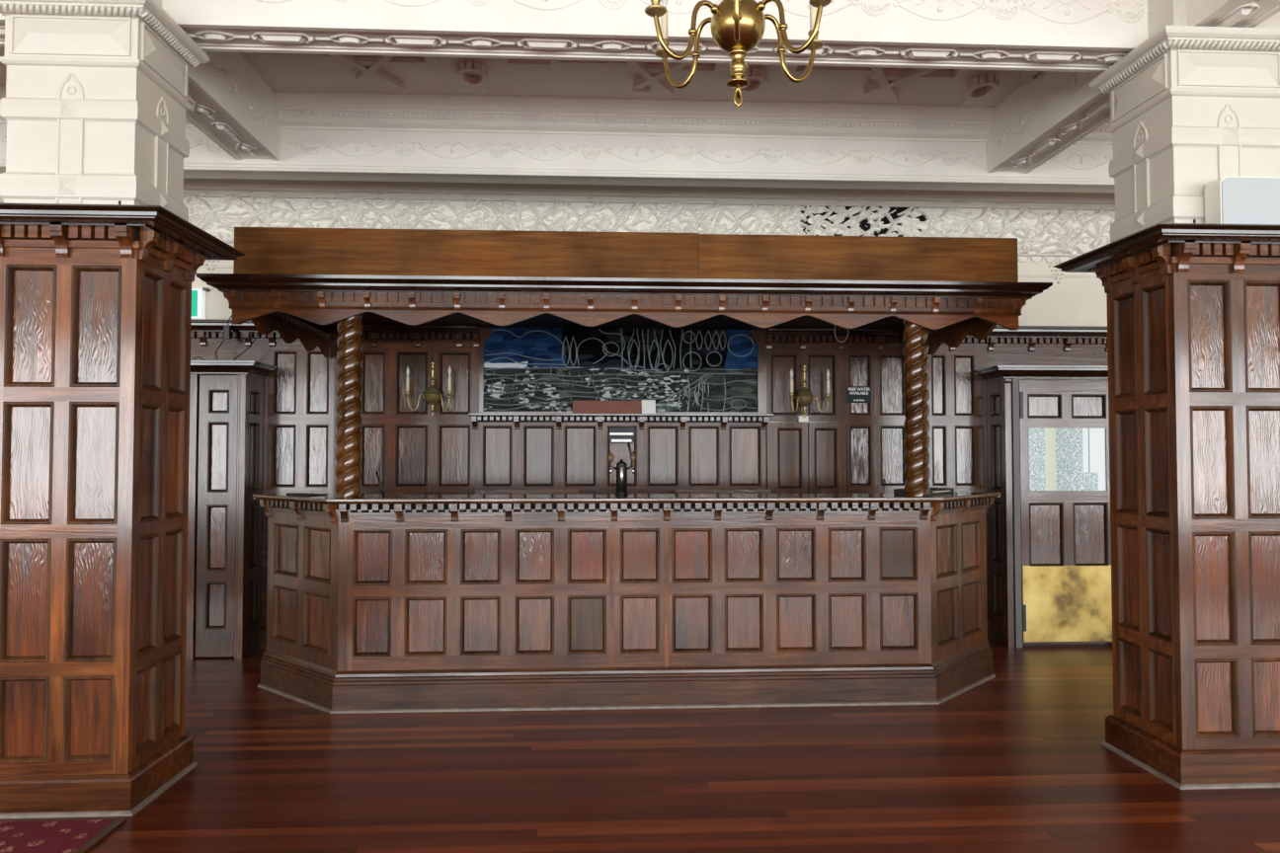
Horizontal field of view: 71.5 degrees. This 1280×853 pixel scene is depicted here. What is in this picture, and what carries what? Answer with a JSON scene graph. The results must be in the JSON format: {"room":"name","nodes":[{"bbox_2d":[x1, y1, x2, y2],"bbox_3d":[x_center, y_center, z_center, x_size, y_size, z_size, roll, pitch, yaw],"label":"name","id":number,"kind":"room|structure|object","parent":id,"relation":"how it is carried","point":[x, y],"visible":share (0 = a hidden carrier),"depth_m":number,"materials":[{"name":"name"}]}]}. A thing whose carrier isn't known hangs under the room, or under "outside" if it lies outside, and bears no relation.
{"room":"hotel bar","nodes":[
{"label":"hotel bar","id":0,"kind":"room"},
{"bbox_2d":[0,0,244,819],"bbox_3d":[-2.380,-0.312,3.894,0.932,3.766,0.860,0,-2,-3],"label":"pillar","id":1,"kind":"structure","parent":0,"point":[96,290],"depth_m":3.66,"materials":[{"name":"brown wood"}]},
{"bbox_2d":[0,0,1279,193],"bbox_3d":[0.225,-2.138,0.539,24.900,0.628,13.320,0,-2,-3],"label":"ceiling","id":2,"kind":"structure","parent":0,"point":[930,95],"depth_m":5.54,"materials":[{"name":"beige paint"}]},
{"bbox_2d":[633,85,649,95],"bbox_3d":[0.009,-2.127,5.637,0.112,0.034,0.112,0,-2,-3],"label":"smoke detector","id":3,"kind":"object","parent":2,"relation":"attached to","point":[644,91],"visible":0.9,"depth_m":5.61,"materials":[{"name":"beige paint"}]},
{"bbox_2d":[644,0,831,108],"bbox_3d":[0.338,-1.659,3.075,0.657,1.127,0.685,0,-2,-3],"label":"chandelier","id":4,"kind":"object","parent":2,"relation":"hanging from","point":[737,27],"visible":1,"depth_m":3.02,"materials":[{"name":"gold metal"}]},
{"bbox_2d":[660,0,667,38],"bbox_3d":[0.090,-1.509,3.257,0.028,0.228,0.028,0,-2,-3],"label":"candle","id":5,"kind":"object","parent":4,"relation":"on","point":[664,19],"depth_m":3.25,"materials":[{"name":"white wax"}]},
{"bbox_2d":[809,4,816,30],"bbox_3d":[0.623,-1.511,3.192,0.028,0.228,0.028,0,-2,-3],"label":"candle","id":6,"kind":"object","parent":4,"relation":"on","point":[813,10],"depth_m":3.18,"materials":[{"name":"white wax"}]},
{"bbox_2d":[0,640,1279,852],"bbox_3d":[0.220,1.527,0.525,24.900,0.120,13.520,0,-2,-3],"label":"floor","id":7,"kind":"structure","parent":0,"point":[1016,761],"depth_m":3.97,"materials":[{"name":"brown wood"}]},
{"bbox_2d":[0,818,126,852],"bbox_3d":[0.311,1.409,-1.174,24.300,0.011,9.610,0,-2,-3],"label":"carpet","id":8,"kind":"object","parent":7,"relation":"on","point":[39,837],"visible":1,"depth_m":3.37,"materials":[{"name":"red carpet"}]},
{"bbox_2d":[475,489,579,494],"bbox_3d":[-0.837,1.065,6.657,0.760,1.185,0.245,0,-2,-3],"label":"shelf","id":9,"kind":"object","parent":7,"relation":"on","point":[477,492],"visible":0.29,"depth_m":6.55,"materials":[{"name":"brown wood"}]},
{"bbox_2d":[252,491,1001,714],"bbox_3d":[-0.017,1.018,5.410,4.775,1.200,0.765,0,-2,-3],"label":"bar counter","id":10,"kind":"object","parent":7,"relation":"on","point":[376,603],"depth_m":5.13,"materials":[{"name":"brown wood"}]},
{"bbox_2d":[286,492,325,496],"bbox_3d":[-2.029,0.410,5.397,0.226,0.016,0.120,-1,-2,32],"label":"folder","id":11,"kind":"object","parent":10,"relation":"on","point":[287,494],"visible":1,"depth_m":5.35,"materials":[{"name":"black plastic"}]},
{"bbox_2d":[334,314,363,497],"bbox_3d":[-1.689,-0.140,5.164,0.146,1.100,0.146,0,-2,-3],"label":"twisted column","id":12,"kind":"structure","parent":10,"relation":"on","point":[349,405],"depth_m":5.11,"materials":[{"name":"brown wood"}]},
{"bbox_2d":[375,472,384,496],"bbox_3d":[-1.544,0.341,5.277,0.064,0.147,0.011,-1,-2,19],"label":"rod","id":13,"kind":"object","parent":10,"relation":"on","point":[376,473],"visible":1,"depth_m":5.27,"materials":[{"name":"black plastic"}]},
{"bbox_2d":[607,427,636,494],"bbox_3d":[-0.113,0.214,5.458,0.176,0.412,0.104,0,-2,-3],"label":"tap","id":14,"kind":"object","parent":10,"relation":"on","point":[616,435],"visible":1,"depth_m":5.44,"materials":[{"name":"black metal"}]},
{"bbox_2d":[252,491,1001,504],"bbox_3d":[-0.017,0.434,5.428,4.775,0.030,0.765,0,-2,-3],"label":"countertop","id":15,"kind":"structure","parent":10,"relation":"on","point":[330,499],"depth_m":5.11,"materials":[{"name":"brown wood"}]},
{"bbox_2d":[881,479,885,495],"bbox_3d":[1.475,0.366,5.377,0.028,0.103,0.027,0,-2,-3],"label":"spout","id":16,"kind":"object","parent":10,"relation":"on","point":[883,480],"visible":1,"depth_m":5.37,"materials":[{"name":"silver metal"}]},
{"bbox_2d":[902,320,930,496],"bbox_3d":[1.646,-0.136,5.292,0.146,1.100,0.146,0,-2,-3],"label":"twisted column","id":17,"kind":"structure","parent":10,"relation":"on","point":[917,457],"depth_m":5.24,"materials":[{"name":"brown wood"}]},
{"bbox_2d":[893,487,954,495],"bbox_3d":[1.795,0.408,5.608,0.234,0.032,0.360,-2,-2,43],"label":"drip tray","id":18,"kind":"object","parent":10,"relation":"on","point":[933,491],"visible":0.57,"depth_m":5.54,"materials":[{"name":"black plastic"}]},
{"bbox_2d":[183,177,1112,648],"bbox_3d":[-0.119,-0.219,6.940,24.500,3.768,0.388,0,-2,-3],"label":"wall","id":19,"kind":"structure","parent":0,"point":[416,452],"depth_m":6.85,"materials":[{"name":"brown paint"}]},
{"bbox_2d":[191,287,209,319],"bbox_3d":[-3.485,-0.936,6.743,0.395,0.234,0.067,0,-2,-3],"label":"exit sign","id":20,"kind":"object","parent":19,"relation":"attached to","point":[198,295],"visible":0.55,"depth_m":6.72,"materials":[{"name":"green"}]},
{"bbox_2d":[215,315,232,360],"bbox_3d":[-3.029,-0.659,6.567,0.195,0.385,0.079,0,-2,-3],"label":"junction box","id":21,"kind":"object","parent":19,"relation":"attached to","point":[226,329],"visible":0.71,"depth_m":6.57,"materials":[{"name":"black plastic"}]},
{"bbox_2d":[185,360,276,659],"bbox_3d":[-3.642,0.592,6.426,1.812,2.116,0.437,0,-2,-3],"label":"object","id":22,"kind":"structure","parent":19,"relation":"in","point":[225,460],"depth_m":6.35,"materials":[{"name":"brown wood"}]},
{"bbox_2d":[232,330,258,360],"bbox_3d":[-2.890,-0.638,6.537,0.222,0.342,0.011,1,-2,-25],"label":"loose cable","id":23,"kind":"object","parent":22,"relation":"on","point":[258,331],"visible":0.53,"depth_m":6.54,"materials":[{"name":"black plastic"}]},
{"bbox_2d":[404,360,452,416],"bbox_3d":[-1.589,-0.287,6.702,0.372,0.423,0.171,0,-2,-3],"label":"wall lamp","id":24,"kind":"object","parent":19,"relation":"attached to","point":[432,395],"visible":1,"depth_m":6.67,"materials":[{"name":"gold metal"}]},
{"bbox_2d":[405,366,409,391],"bbox_3d":[-1.748,-0.360,6.696,0.027,0.196,0.027,0,-2,-3],"label":"candle","id":25,"kind":"object","parent":24,"relation":"on","point":[408,370],"depth_m":6.69,"materials":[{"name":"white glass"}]},
{"bbox_2d":[447,365,451,391],"bbox_3d":[-1.426,-0.362,6.653,0.027,0.196,0.027,0,-2,-3],"label":"candle","id":26,"kind":"object","parent":24,"relation":"on","point":[449,369],"depth_m":6.64,"materials":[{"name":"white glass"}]},
{"bbox_2d":[0,178,1115,283],"bbox_3d":[-0.117,-1.524,6.936,12.500,0.742,0.089,0,-2,-3],"label":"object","id":27,"kind":"structure","parent":19,"relation":"attached to","point":[1071,225],"depth_m":6.94,"materials":[{"name":"beige paint"}]},
{"bbox_2d":[468,413,773,429],"bbox_3d":[-0.137,-0.038,6.793,2.310,0.117,0.128,0,-2,-3],"label":"shelf","id":28,"kind":"object","parent":19,"relation":"attached to","point":[558,419],"visible":1,"depth_m":6.78,"materials":[{"name":"brown wood"}]},
{"bbox_2d":[572,400,640,413],"bbox_3d":[-0.252,-0.146,6.794,0.524,0.100,0.050,0,-2,-3],"label":"flat box","id":29,"kind":"object","parent":28,"relation":"on","point":[579,407],"visible":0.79,"depth_m":6.77,"materials":[{"name":"brown cardboard"}]},
{"bbox_2d":[641,400,655,413],"bbox_3d":[0.066,-0.149,6.774,0.105,0.105,0.044,0,-2,-3],"label":"card","id":30,"kind":"object","parent":28,"relation":"on","point":[648,406],"visible":1,"depth_m":6.77,"materials":[{"name":"white paper"}]},
{"bbox_2d":[479,327,766,413],"bbox_3d":[-0.123,-0.469,6.882,2.215,0.775,0.038,0,-2,-3],"label":"mural","id":31,"kind":"object","parent":19,"relation":"in","point":[522,369],"depth_m":6.89,"materials":[{"name":"blackboard"},{"name":"chalk"},{"name":"coloured paint"}]},
{"bbox_2d":[196,227,1052,357],"bbox_3d":[-0.075,-0.817,5.894,4.781,0.545,1.878,0,-2,-3],"label":"canopy","id":32,"kind":"object","parent":19,"relation":"attached to","point":[286,279],"visible":0.97,"depth_m":5.07,"materials":[{"name":"brown wood"}]},
{"bbox_2d":[799,415,808,421],"bbox_3d":[1.276,-0.058,6.931,0.075,0.047,0.004,0,-2,-3],"label":"paper label","id":33,"kind":"object","parent":19,"relation":"attached to","point":[801,418],"visible":1,"depth_m":6.93,"materials":[{"name":"white paper"}]},
{"bbox_2d":[766,422,846,493],"bbox_3d":[1.296,0.263,6.922,0.623,0.585,0.033,0,-2,-3],"label":"wall panel","id":34,"kind":"object","parent":19,"relation":"attached to","point":[793,449],"visible":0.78,"depth_m":6.92,"materials":[{"name":"brown wood"}]},
{"bbox_2d":[789,363,831,417],"bbox_3d":[1.294,-0.275,6.872,0.357,0.423,0.163,0,-2,-14],"label":"wall lamp","id":35,"kind":"object","parent":19,"relation":"attached to","point":[804,397],"visible":1,"depth_m":6.82,"materials":[{"name":"gold metal"}]},
{"bbox_2d":[790,368,793,393],"bbox_3d":[1.158,-0.350,6.790,0.027,0.196,0.027,0,-2,-3],"label":"candle","id":36,"kind":"object","parent":35,"relation":"on","point":[791,372],"depth_m":6.78,"materials":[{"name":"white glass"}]},
{"bbox_2d":[826,369,829,394],"bbox_3d":[1.454,-0.348,6.866,0.027,0.196,0.027,0,-2,-3],"label":"candle","id":37,"kind":"object","parent":35,"relation":"on","point":[828,372],"depth_m":6.86,"materials":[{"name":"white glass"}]},
{"bbox_2d":[846,386,871,402],"bbox_3d":[1.712,-0.251,6.957,0.196,0.130,0.010,0,-2,-3],"label":"notice sign","id":38,"kind":"object","parent":19,"relation":"attached to","point":[854,394],"visible":1,"depth_m":6.96,"materials":[{"name":"plastic"}]},
{"bbox_2d":[974,365,1112,647],"bbox_3d":[3.647,0.605,6.838,1.987,2.116,0.392,0,-2,-3],"label":"door frame","id":39,"kind":"structure","parent":19,"relation":"in","point":[1002,384],"depth_m":6.71,"materials":[{"name":"brown wood"}]},
{"bbox_2d":[1018,380,1112,643],"bbox_3d":[3.237,0.638,6.733,0.736,1.982,0.045,0,-2,-3],"label":"door","id":40,"kind":"structure","parent":39,"relation":"attached to","point":[1065,488],"depth_m":6.72,"materials":[{"name":"brown wood"}]},
{"bbox_2d":[672,489,771,493],"bbox_3d":[0.618,1.067,6.735,0.715,1.185,0.245,0,-2,-3],"label":"shelf","id":41,"kind":"object","parent":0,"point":[677,491],"visible":0.25,"depth_m":6.63,"materials":[{"name":"brown wood"}]},
{"bbox_2d":[1053,0,1279,790],"bbox_3d":[2.650,-0.302,4.218,0.932,3.766,0.870,0,-2,-3],"label":"pillar","id":42,"kind":"structure","parent":0,"point":[1193,309],"depth_m":3.98,"materials":[{"name":"brown wood"}]},
{"bbox_2d":[1204,176,1279,224],"bbox_3d":[2.701,-0.978,3.928,0.350,0.225,0.104,0,-2,-3],"label":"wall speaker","id":43,"kind":"object","parent":42,"relation":"on","point":[1228,200],"visible":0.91,"depth_m":3.88,"materials":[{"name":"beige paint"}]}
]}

